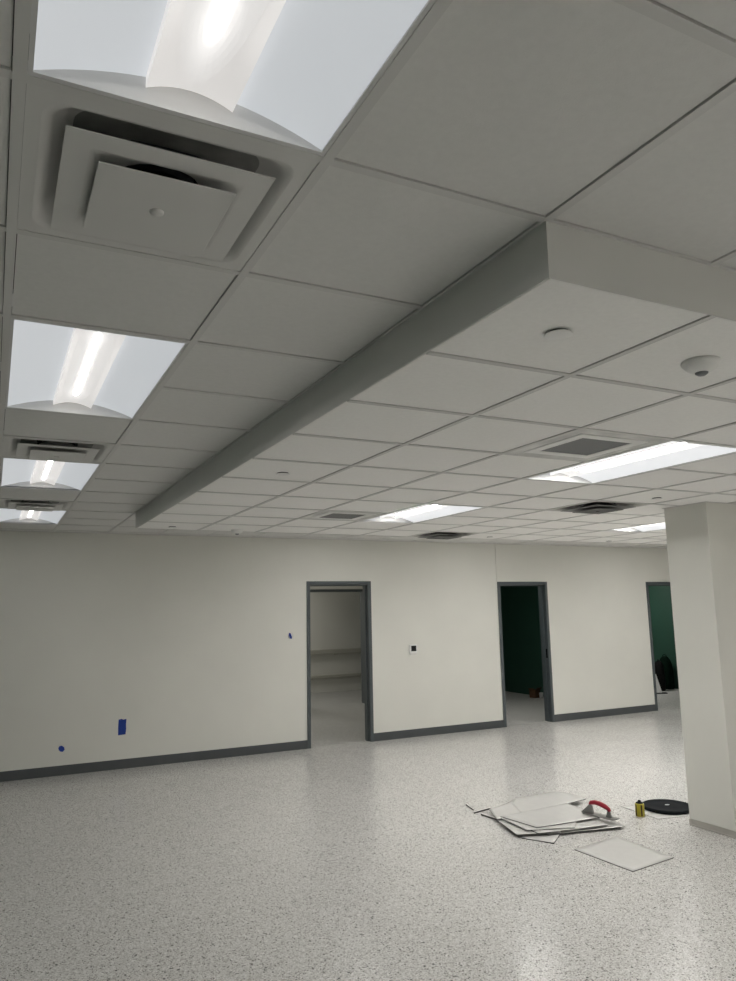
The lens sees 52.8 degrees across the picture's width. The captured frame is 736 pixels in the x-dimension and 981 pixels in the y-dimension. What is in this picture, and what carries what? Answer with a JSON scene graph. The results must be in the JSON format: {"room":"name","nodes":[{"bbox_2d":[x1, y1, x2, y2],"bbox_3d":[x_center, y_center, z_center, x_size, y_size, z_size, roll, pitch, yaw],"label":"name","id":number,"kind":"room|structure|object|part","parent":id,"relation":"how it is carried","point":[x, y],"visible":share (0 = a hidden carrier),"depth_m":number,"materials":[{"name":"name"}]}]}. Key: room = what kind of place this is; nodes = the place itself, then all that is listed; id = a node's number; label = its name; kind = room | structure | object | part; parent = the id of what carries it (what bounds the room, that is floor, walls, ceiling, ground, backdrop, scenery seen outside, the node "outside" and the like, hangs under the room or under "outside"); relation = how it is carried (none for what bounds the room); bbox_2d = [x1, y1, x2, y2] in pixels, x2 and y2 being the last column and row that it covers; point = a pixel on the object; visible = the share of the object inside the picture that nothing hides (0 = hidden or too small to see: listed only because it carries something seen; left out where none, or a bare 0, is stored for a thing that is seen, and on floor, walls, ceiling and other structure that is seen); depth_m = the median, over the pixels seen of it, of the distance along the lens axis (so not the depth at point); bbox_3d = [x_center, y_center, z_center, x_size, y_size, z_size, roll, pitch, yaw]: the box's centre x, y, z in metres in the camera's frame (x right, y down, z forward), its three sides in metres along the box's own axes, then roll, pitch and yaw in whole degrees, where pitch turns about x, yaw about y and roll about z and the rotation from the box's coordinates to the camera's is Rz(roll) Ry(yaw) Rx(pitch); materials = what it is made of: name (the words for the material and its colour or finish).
{"room":"unfinished office space","nodes":[
{"label":"unfinished office space","id":0,"kind":"room"},
{"bbox_2d":[0,531,669,771],"bbox_3d":[1.169,2.052,11.084,14.370,3.000,0.150,3,-10,-26],"label":"wall","id":1,"kind":"structure","parent":0,"point":[184,640],"depth_m":9.65,"materials":[{"name":"white paint"}]},
{"bbox_2d":[118,719,125,734],"bbox_3d":[-2.915,2.803,8.797,0.093,0.184,0.002,3,-10,-26],"label":"tape patch","id":2,"kind":"object","parent":1,"relation":"attached to","point":[122,723],"visible":1,"depth_m":8.80,"materials":[{"name":"blue plastic"}]},
{"bbox_2d":[0,740,307,781],"bbox_3d":[-2.950,3.216,8.705,4.815,0.108,0.009,3,-10,-26],"label":"baseboard","id":3,"kind":"structure","parent":1,"relation":"attached to","point":[32,773],"depth_m":8.86,"materials":[{"name":"plastic"}]},
{"bbox_2d":[0,530,666,548],"bbox_3d":[4.374,-0.299,4.812,14.070,0.005,14.481,3,-10,-26],"label":"trim","id":4,"kind":"structure","parent":1,"relation":"attached to","point":[0,530],"depth_m":10.10,"materials":[{"name":"white metal"}]},
{"bbox_2d":[306,581,373,748],"bbox_3d":[-0.415,2.356,10.228,0.980,2.190,0.174,3,-10,-26],"label":"door frame","id":5,"kind":"structure","parent":1,"relation":"in","point":[367,616],"depth_m":10.31,"materials":[{"name":"metal"}]},
{"bbox_2d":[409,644,416,654],"bbox_3d":[0.650,2.290,10.681,0.126,0.144,0.024,3,-10,-26],"label":"thermostat","id":6,"kind":"object","parent":1,"relation":"attached to","point":[413,647],"visible":1,"depth_m":10.67,"materials":[{"name":"white plastic"}]},
{"bbox_2d":[374,720,503,740],"bbox_3d":[1.064,3.458,10.702,2.203,0.108,0.009,3,-10,-26],"label":"baseboard","id":7,"kind":"structure","parent":1,"relation":"attached to","point":[391,735],"depth_m":10.66,"materials":[{"name":"plastic"}]},
{"bbox_2d":[497,582,554,726],"bbox_3d":[2.430,2.532,11.642,0.977,2.180,0.174,3,-10,-26],"label":"door frame","id":8,"kind":"structure","parent":1,"relation":"in","point":[542,586],"depth_m":11.75,"materials":[{"name":"metal"}]},
{"bbox_2d":[555,704,655,721],"bbox_3d":[3.903,3.629,12.114,2.195,0.108,0.009,3,-10,-26],"label":"baseboard","id":9,"kind":"structure","parent":1,"relation":"attached to","point":[645,708],"depth_m":12.08,"materials":[{"name":"plastic"}]},
{"bbox_2d":[646,582,669,710],"bbox_3d":[5.267,2.706,13.053,0.980,2.175,0.174,3,-10,-26],"label":"door frame","id":10,"kind":"structure","parent":1,"relation":"in","point":[647,583],"depth_m":12.81,"materials":[{"name":"metal"}]},
{"bbox_2d":[310,592,361,692],"bbox_3d":[-1.624,2.955,16.397,8.000,3.000,0.150,3,-10,-26],"label":"wall","id":11,"kind":"structure","parent":0,"point":[334,616],"depth_m":16.70,"materials":[{"name":"white paint"}]},
{"bbox_2d":[311,648,360,654],"bbox_3d":[-1.290,3.575,16.325,3.800,0.120,0.090,3,-10,-26],"label":"handrail","id":12,"kind":"object","parent":11,"relation":"attached to","point":[348,650],"visible":0.17,"depth_m":16.56,"materials":[{"name":"plastic"}]},
{"bbox_2d":[311,673,360,678],"bbox_3d":[-1.285,4.103,16.252,3.800,0.075,0.065,3,-10,-26],"label":"rail","id":13,"kind":"object","parent":11,"relation":"attached to","point":[349,674],"visible":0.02,"depth_m":16.51,"materials":[{"name":"plastic"}]},
{"bbox_2d":[310,586,362,588],"bbox_3d":[-1.587,2.552,13.876,3.780,3.000,0.150,3,-10,-26],"label":"wall","id":14,"kind":"structure","parent":0,"point":[311,587],"depth_m":14.40,"materials":[{"name":"white paint"}]},
{"bbox_2d":[310,589,364,702],"bbox_3d":[-0.649,3.007,14.274,1.320,2.190,0.174,3,-10,-26],"label":"door frame","id":15,"kind":"structure","parent":14,"relation":"in","point":[311,590],"depth_m":14.51,"materials":[{"name":"metal"}]},
{"bbox_2d":[0,0,735,547],"bbox_3d":[4.372,-0.401,4.829,14.070,0.210,14.481,3,-10,-26],"label":"ceiling","id":16,"kind":"structure","parent":0,"point":[494,121],"depth_m":1.84,"materials":[{"name":"tile"}]},
{"bbox_2d":[0,508,66,524],"bbox_3d":[-3.365,0.216,7.408,0.585,0.099,1.194,3,-10,-26],"label":"ceiling light","id":17,"kind":"object","parent":16,"relation":"attached to","point":[6,515],"visible":0.58,"depth_m":7.65,"materials":[{"name":"white"}]},
{"bbox_2d":[19,510,41,519],"bbox_3d":[-3.365,0.221,7.407,0.172,0.024,1.170,3,-10,-26],"label":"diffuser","id":18,"kind":"object","parent":17,"relation":"on","point":[23,515],"depth_m":7.62,"materials":[{"name":"grey plastic"}]},
{"bbox_2d":[0,499,73,511],"bbox_3d":[-2.957,0.055,6.606,0.585,0.229,0.585,3,-10,-26],"label":"ceiling vent","id":19,"kind":"object","parent":16,"relation":"in","point":[26,505],"visible":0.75,"depth_m":6.58,"materials":[{"name":"white metal"}]},
{"bbox_3d":[-2.955,0.161,6.589,0.298,0.004,0.298,3,-10,-26],"label":"plate","id":20,"kind":"part","parent":19,"relation":"part of","materials":[{"name":"white"}]},
{"bbox_3d":[-2.955,0.120,6.595,0.436,0.051,0.436,3,-10,-26],"label":"plate","id":21,"kind":"part","parent":19,"relation":"part of","materials":[{"name":"white metal"}]},
{"bbox_2d":[0,447,100,490],"bbox_3d":[-2.274,-0.148,5.258,0.585,0.099,1.194,3,-10,-26],"label":"ceiling light","id":22,"kind":"object","parent":16,"relation":"attached to","point":[15,473],"visible":0.59,"depth_m":5.36,"materials":[{"name":"white plastic"}]},
{"bbox_2d":[30,460,64,484],"bbox_3d":[-2.274,-0.144,5.257,0.172,0.024,1.170,3,-10,-26],"label":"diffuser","id":23,"kind":"object","parent":22,"relation":"on","point":[42,472],"depth_m":5.33,"materials":[{"name":"grey plastic"}]},
{"bbox_2d":[2,437,114,462],"bbox_3d":[-1.865,-0.310,4.456,0.585,0.229,0.585,3,-10,-26],"label":"ceiling vent","id":24,"kind":"object","parent":16,"relation":"in","point":[25,448],"visible":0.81,"depth_m":4.42,"materials":[{"name":"white metal"}]},
{"bbox_3d":[-1.863,-0.204,4.439,0.298,0.004,0.298,3,-10,-26],"label":"plate","id":25,"kind":"part","parent":24,"relation":"part of","materials":[{"name":"white metal"}]},
{"bbox_3d":[-1.864,-0.245,4.445,0.436,0.051,0.436,3,-10,-26],"label":"plate","id":26,"kind":"part","parent":24,"relation":"part of","materials":[{"name":"white metal"}]},
{"bbox_2d":[5,289,187,419],"bbox_3d":[-1.183,-0.513,3.108,0.585,0.099,1.194,3,-10,-26],"label":"ceiling light","id":27,"kind":"object","parent":16,"relation":"attached to","point":[52,367],"visible":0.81,"depth_m":3.07,"materials":[{"name":"white plastic"}]},
{"bbox_2d":[53,328,125,407],"bbox_3d":[-1.183,-0.508,3.107,0.172,0.024,1.170,3,-10,-26],"label":"diffuser","id":28,"kind":"object","parent":27,"relation":"on","point":[88,358],"depth_m":3.08,"materials":[{"name":"grey plastic"}]},
{"bbox_2d":[17,84,317,270],"bbox_3d":[-0.501,-0.766,1.768,0.585,0.229,0.585,3,-10,-26],"label":"ceiling vent","id":29,"kind":"object","parent":16,"relation":"in","point":[92,172],"visible":0.98,"depth_m":1.69,"materials":[{"name":"white metal"}]},
{"bbox_3d":[-0.499,-0.659,1.752,0.298,0.004,0.298,3,-10,-26],"label":"plate","id":30,"kind":"part","parent":29,"relation":"part of","materials":[{"name":"white metal"}]},
{"bbox_3d":[-0.500,-0.701,1.758,0.436,0.051,0.436,3,-10,-26],"label":"plate","id":31,"kind":"part","parent":29,"relation":"part of","materials":[{"name":"white metal"}]},
{"bbox_2d":[27,0,435,155],"bbox_3d":[-0.091,-0.878,0.958,0.585,0.099,1.194,3,-10,-26],"label":"ceiling light","id":32,"kind":"object","parent":16,"relation":"attached to","point":[290,73],"visible":1,"depth_m":1.35,"materials":[{"name":"white plastic"}]},
{"bbox_2d":[146,0,285,111],"bbox_3d":[-0.091,-0.873,0.958,0.172,0.024,1.170,3,-10,-26],"label":"diffuser","id":33,"kind":"object","parent":32,"relation":"on","point":[204,55],"depth_m":1.36,"materials":[{"name":"grey plastic"}]},
{"bbox_2d":[0,688,735,980],"bbox_3d":[3.014,2.958,7.153,14.470,0.100,21.200,3,-10,-26],"label":"floor","id":34,"kind":"structure","parent":0,"point":[364,860],"depth_m":5.24,"materials":[{"name":"tile"}]},
{"bbox_2d":[474,807,489,813],"bbox_3d":[1.017,2.853,6.613,0.226,0.013,0.014,6,-12,-39],"label":"sheet","id":35,"kind":"object","parent":34,"relation":"on","point":[478,811],"visible":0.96,"depth_m":6.60,"materials":[{"name":"grey"}]},
{"bbox_2d":[481,813,496,819],"bbox_3d":[1.044,2.820,6.416,0.028,0.014,0.215,4,-11,-31],"label":"sheet","id":36,"kind":"object","parent":34,"relation":"on","point":[482,814],"visible":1,"depth_m":6.42,"materials":[{"name":"grey"}]},
{"bbox_2d":[528,687,541,697],"bbox_3d":[3.318,4.009,14.716,0.212,0.200,0.192,8,-13,-43],"label":"cardboard box","id":37,"kind":"object","parent":34,"relation":"on","point":[533,693],"visible":1,"depth_m":14.69,"materials":[{"name":"brown cardboard"}]},
{"bbox_2d":[521,834,559,843],"bbox_3d":[1.378,2.730,5.883,0.264,0.011,0.360,-5,-10,25],"label":"sheet","id":38,"kind":"object","parent":34,"relation":"on","point":[545,838],"visible":0.53,"depth_m":5.80,"materials":[{"name":"grey"}]},
{"bbox_2d":[547,818,624,834],"bbox_3d":[1.726,2.744,6.082,0.803,0.008,0.362,2,-10,-18],"label":"sheet","id":39,"kind":"object","parent":38,"relation":"on","point":[611,824],"visible":0.34,"depth_m":5.99,"materials":[{"name":"grey"}]},
{"bbox_2d":[498,820,561,834],"bbox_3d":[1.536,2.744,6.108,0.865,0.006,0.459,2,-9,-16],"label":"sheet","id":40,"kind":"object","parent":39,"relation":"on","point":[515,829],"visible":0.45,"depth_m":5.94,"materials":[{"name":"grey"}]},
{"bbox_2d":[530,818,607,833],"bbox_3d":[1.575,2.735,6.113,0.793,0.009,0.480,1,-9,-11],"label":"sheet","id":41,"kind":"object","parent":40,"relation":"on","point":[597,822],"visible":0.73,"depth_m":5.99,"materials":[{"name":"grey"}]},
{"bbox_2d":[501,818,575,829],"bbox_3d":[1.509,2.730,6.114,0.707,0.003,0.419,1,-9,-12],"label":"sheet","id":42,"kind":"object","parent":41,"relation":"on","point":[567,825],"visible":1,"depth_m":5.98,"materials":[{"name":"grey"}]},
{"bbox_2d":[500,803,598,827],"bbox_3d":[1.554,2.745,6.262,0.769,0.010,0.505,3,-10,-26],"label":"sheet","id":43,"kind":"object","parent":42,"relation":"on","point":[564,813],"visible":0.99,"depth_m":6.23,"materials":[{"name":"grey"}]},
{"bbox_2d":[581,800,619,820],"bbox_3d":[1.931,2.662,6.217,0.100,0.119,0.347,6,-11,-38],"label":"trowel","id":44,"kind":"object","parent":43,"relation":"on","point":[588,810],"visible":1,"depth_m":6.20,"materials":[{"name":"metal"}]},
{"bbox_3d":[1.865,2.691,6.298,0.018,0.081,0.114,6,-11,-38],"label":"mounting post","id":45,"kind":"part","parent":44,"relation":"part of","materials":[{"name":"silver metal"}]},
{"bbox_3d":[1.932,2.718,6.208,0.100,0.005,0.347,6,-11,-38],"label":"blade","id":46,"kind":"part","parent":44,"relation":"part of","materials":[{"name":"silver metal"}]},
{"bbox_3d":[1.992,2.675,6.135,0.018,0.056,0.049,6,-11,-38],"label":"mounting post","id":47,"kind":"part","parent":44,"relation":"part of","materials":[{"name":"silver metal"}]},
{"bbox_2d":[511,791,585,811],"bbox_3d":[1.491,2.853,6.798,0.948,0.037,0.457,3,-10,-26],"label":"sheet","id":48,"kind":"object","parent":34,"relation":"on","point":[527,803],"visible":0.88,"depth_m":6.83,"materials":[{"name":"grey"}]},
{"bbox_2d":[489,802,520,819],"bbox_3d":[1.204,2.816,6.531,0.260,0.003,0.555,-1,-9,-2],"label":"sheet","id":49,"kind":"object","parent":48,"relation":"on","point":[509,808],"visible":0.89,"depth_m":6.52,"materials":[{"name":"grey"}]},
{"bbox_2d":[574,836,673,871],"bbox_3d":[1.864,2.651,5.427,0.502,0.004,0.639,3,-10,-26],"label":"sheet","id":50,"kind":"object","parent":34,"relation":"on","point":[620,852],"visible":1,"depth_m":5.40,"materials":[{"name":"grey"}]},
{"bbox_2d":[635,800,644,816],"bbox_3d":[2.335,2.729,6.377,0.077,0.128,0.077,3,-10,-26],"label":"spray can","id":51,"kind":"object","parent":34,"relation":"on","point":[639,806],"visible":1,"depth_m":6.35,"materials":[{"name":"yellow metal"}]},
{"bbox_2d":[621,805,686,818],"bbox_3d":[2.506,2.813,6.508,0.323,0.002,0.470,2,-10,-19],"label":"sheet","id":52,"kind":"object","parent":34,"relation":"on","point":[631,807],"visible":0.48,"depth_m":6.38,"materials":[{"name":"grey"}]},
{"bbox_2d":[643,799,688,814],"bbox_3d":[2.653,2.802,6.576,0.434,0.033,0.434,3,-10,-26],"label":"lid","id":53,"kind":"object","parent":52,"relation":"on","point":[661,806],"visible":0.84,"depth_m":6.52,"materials":[{"name":"black plastic"}]},
{"bbox_2d":[654,659,665,690],"bbox_3d":[6.114,3.868,15.578,0.219,0.643,0.259,-6,-10,28],"label":"tool bag","id":54,"kind":"object","parent":34,"relation":"on","point":[659,669],"visible":0.73,"depth_m":15.47,"materials":[{"name":"black fabric"}]},
{"bbox_2d":[655,674,667,693],"bbox_3d":[5.918,3.920,15.044,0.230,0.380,0.150,-1,-9,0],"label":"board","id":55,"kind":"object","parent":34,"relation":"on","point":[659,691],"visible":0.61,"depth_m":15.01,"materials":[{"name":"white paper"}]},
{"bbox_3d":[5.880,3.913,15.060,0.115,0.360,0.120,-1,-9,0],"label":"panel","id":56,"kind":"part","parent":55,"relation":"part of","materials":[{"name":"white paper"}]},
{"bbox_2d":[659,654,674,689],"bbox_3d":[6.361,3.868,15.859,0.201,0.723,0.319,3,-10,-26],"label":"bag","id":57,"kind":"object","parent":34,"relation":"on","point":[668,668],"visible":0.75,"depth_m":15.73,"materials":[{"name":"fabric"}]},
{"bbox_2d":[137,278,735,544],"bbox_3d":[4.390,0.169,7.211,11.858,0.140,6.108,3,-10,-26],"label":"ceiling","id":58,"kind":"structure","parent":0,"point":[441,428],"depth_m":3.54,"materials":[{"name":"tile"}]},
{"bbox_2d":[231,529,242,534],"bbox_3d":[-1.331,0.425,7.541,0.128,0.053,0.128,3,-10,-26],"label":"sensor","id":59,"kind":"object","parent":58,"relation":"attached to","point":[235,531],"visible":1,"depth_m":7.50,"materials":[{"name":"white plastic"}]},
{"bbox_2d":[276,472,289,475],"bbox_3d":[-0.514,-0.103,4.484,0.085,0.013,0.085,3,-10,-26],"label":"sprinkler cover","id":60,"kind":"object","parent":58,"relation":"attached to","point":[278,473],"visible":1,"depth_m":4.46,"materials":[{"name":"white metal"}]},
{"bbox_2d":[301,511,385,520],"bbox_3d":[-0.227,0.214,6.582,0.585,0.031,0.585,3,-10,-26],"label":"return grille","id":61,"kind":"object","parent":58,"relation":"attached to","point":[325,515],"visible":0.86,"depth_m":6.56,"materials":[{"name":"white metal"}]},
{"bbox_3d":[-0.227,0.219,6.581,0.450,0.021,0.450,3,-10,-26],"label":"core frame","id":62,"kind":"part","parent":61,"relation":"part of","materials":[{"name":"white metal"}]},
{"bbox_2d":[363,504,485,522],"bbox_3d":[0.454,0.166,6.590,0.585,0.099,1.194,3,-10,-26],"label":"ceiling light","id":63,"kind":"object","parent":58,"relation":"attached to","point":[425,512],"visible":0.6,"depth_m":6.78,"materials":[{"name":"white"}]},
{"bbox_2d":[135,221,735,544],"bbox_3d":[4.391,0.161,7.207,11.860,0.157,6.100,3,-10,-26],"label":"ceiling bulkhead","id":64,"kind":"structure","parent":58,"relation":"attached to","point":[551,250],"depth_m":2.15,"materials":[{"name":"paint"}]},
{"bbox_2d":[410,532,476,539],"bbox_3d":[0.861,0.435,8.479,0.585,0.229,0.585,3,-10,-26],"label":"air diffuser","id":65,"kind":"object","parent":58,"relation":"attached to","point":[433,535],"visible":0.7,"depth_m":8.46,"materials":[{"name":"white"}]},
{"bbox_3d":[0.863,0.541,8.463,0.298,0.004,0.298,3,-10,-26],"label":"plate","id":66,"kind":"part","parent":65,"relation":"part of","materials":[{"name":"white metal"}]},
{"bbox_3d":[0.863,0.500,8.469,0.436,0.051,0.436,3,-10,-26],"label":"plate","id":67,"kind":"part","parent":65,"relation":"part of","materials":[{"name":"white metal"}]},
{"bbox_3d":[0.862,0.478,8.473,0.585,0.060,0.585,3,-10,-26],"label":"panel","id":68,"kind":"part","parent":65,"relation":"part of","materials":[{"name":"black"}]},
{"bbox_2d":[544,328,572,339],"bbox_3d":[0.580,-0.479,2.262,0.085,0.013,0.085,3,-10,-26],"label":"sprinkler cover","id":69,"kind":"object","parent":58,"relation":"attached to","point":[560,333],"visible":1,"depth_m":2.25,"materials":[{"name":"white metal"}]},
{"bbox_2d":[507,430,666,460],"bbox_3d":[1.137,-0.241,3.894,0.585,0.031,0.585,3,-10,-26],"label":"return grille","id":70,"kind":"object","parent":58,"relation":"attached to","point":[584,445],"visible":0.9,"depth_m":3.87,"materials":[{"name":"white metal"}]},
{"bbox_3d":[1.137,-0.237,3.893,0.450,0.021,0.450,3,-10,-26],"label":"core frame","id":71,"kind":"part","parent":70,"relation":"part of","materials":[{"name":"white metal"}]},
{"bbox_2d":[552,501,647,513],"bbox_3d":[1.953,0.070,6.330,0.585,0.229,0.585,3,-10,-26],"label":"air diffuser","id":72,"kind":"object","parent":58,"relation":"attached to","point":[596,507],"visible":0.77,"depth_m":6.30,"materials":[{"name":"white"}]},
{"bbox_3d":[1.954,0.135,6.319,0.436,0.051,0.436,3,-10,-26],"label":"plate","id":73,"kind":"part","parent":72,"relation":"part of","materials":[{"name":"white metal"}]},
{"bbox_3d":[1.955,0.176,6.313,0.298,0.004,0.298,3,-10,-26],"label":"plate","id":74,"kind":"part","parent":72,"relation":"part of","materials":[{"name":"white metal"}]},
{"bbox_2d":[526,441,735,483],"bbox_3d":[1.545,-0.199,4.440,0.585,0.099,1.194,3,-10,-26],"label":"ceiling light","id":75,"kind":"object","parent":58,"relation":"attached to","point":[671,453],"visible":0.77,"depth_m":4.51,"materials":[{"name":"white"}]},
{"bbox_2d":[550,441,701,476],"bbox_3d":[1.545,-0.194,4.439,0.172,0.024,1.170,3,-10,-26],"label":"diffuser","id":76,"kind":"object","parent":75,"relation":"on","point":[673,446],"depth_m":4.44,"materials":[{"name":"grey plastic"}]},
{"bbox_2d":[606,522,665,531],"bbox_3d":[3.179,0.330,7.945,0.585,0.099,1.194,3,-10,-26],"label":"ceiling light","id":77,"kind":"object","parent":58,"relation":"attached to","point":[659,526],"visible":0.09,"depth_m":8.41,"materials":[{"name":"white plastic"}]},
{"bbox_2d":[681,355,720,376],"bbox_3d":[1.147,-0.419,2.553,0.128,0.053,0.128,3,-10,-26],"label":"sensor","id":78,"kind":"object","parent":58,"relation":"attached to","point":[700,366],"visible":1,"depth_m":2.52,"materials":[{"name":"white plastic"}]},
{"bbox_2d":[500,586,543,696],"bbox_3d":[3.698,2.594,14.782,0.120,3.000,4.269,3,-10,-26],"label":"wall","id":79,"kind":"structure","parent":0,"point":[522,654],"depth_m":15.55,"materials":[{"name":"green paint"}]},
{"bbox_2d":[648,586,678,688],"bbox_3d":[6.541,2.765,16.196,0.140,3.000,4.269,3,-10,-26],"label":"wall","id":80,"kind":"structure","parent":0,"point":[663,636],"depth_m":16.21,"materials":[{"name":"green paint"}]},
{"bbox_2d":[662,501,735,838],"bbox_3d":[2.974,1.426,6.233,0.613,2.636,0.458,3,-10,-26],"label":"pillar","id":81,"kind":"structure","parent":0,"point":[701,536],"depth_m":6.08,"materials":[{"name":"grey paint"}]}
]}

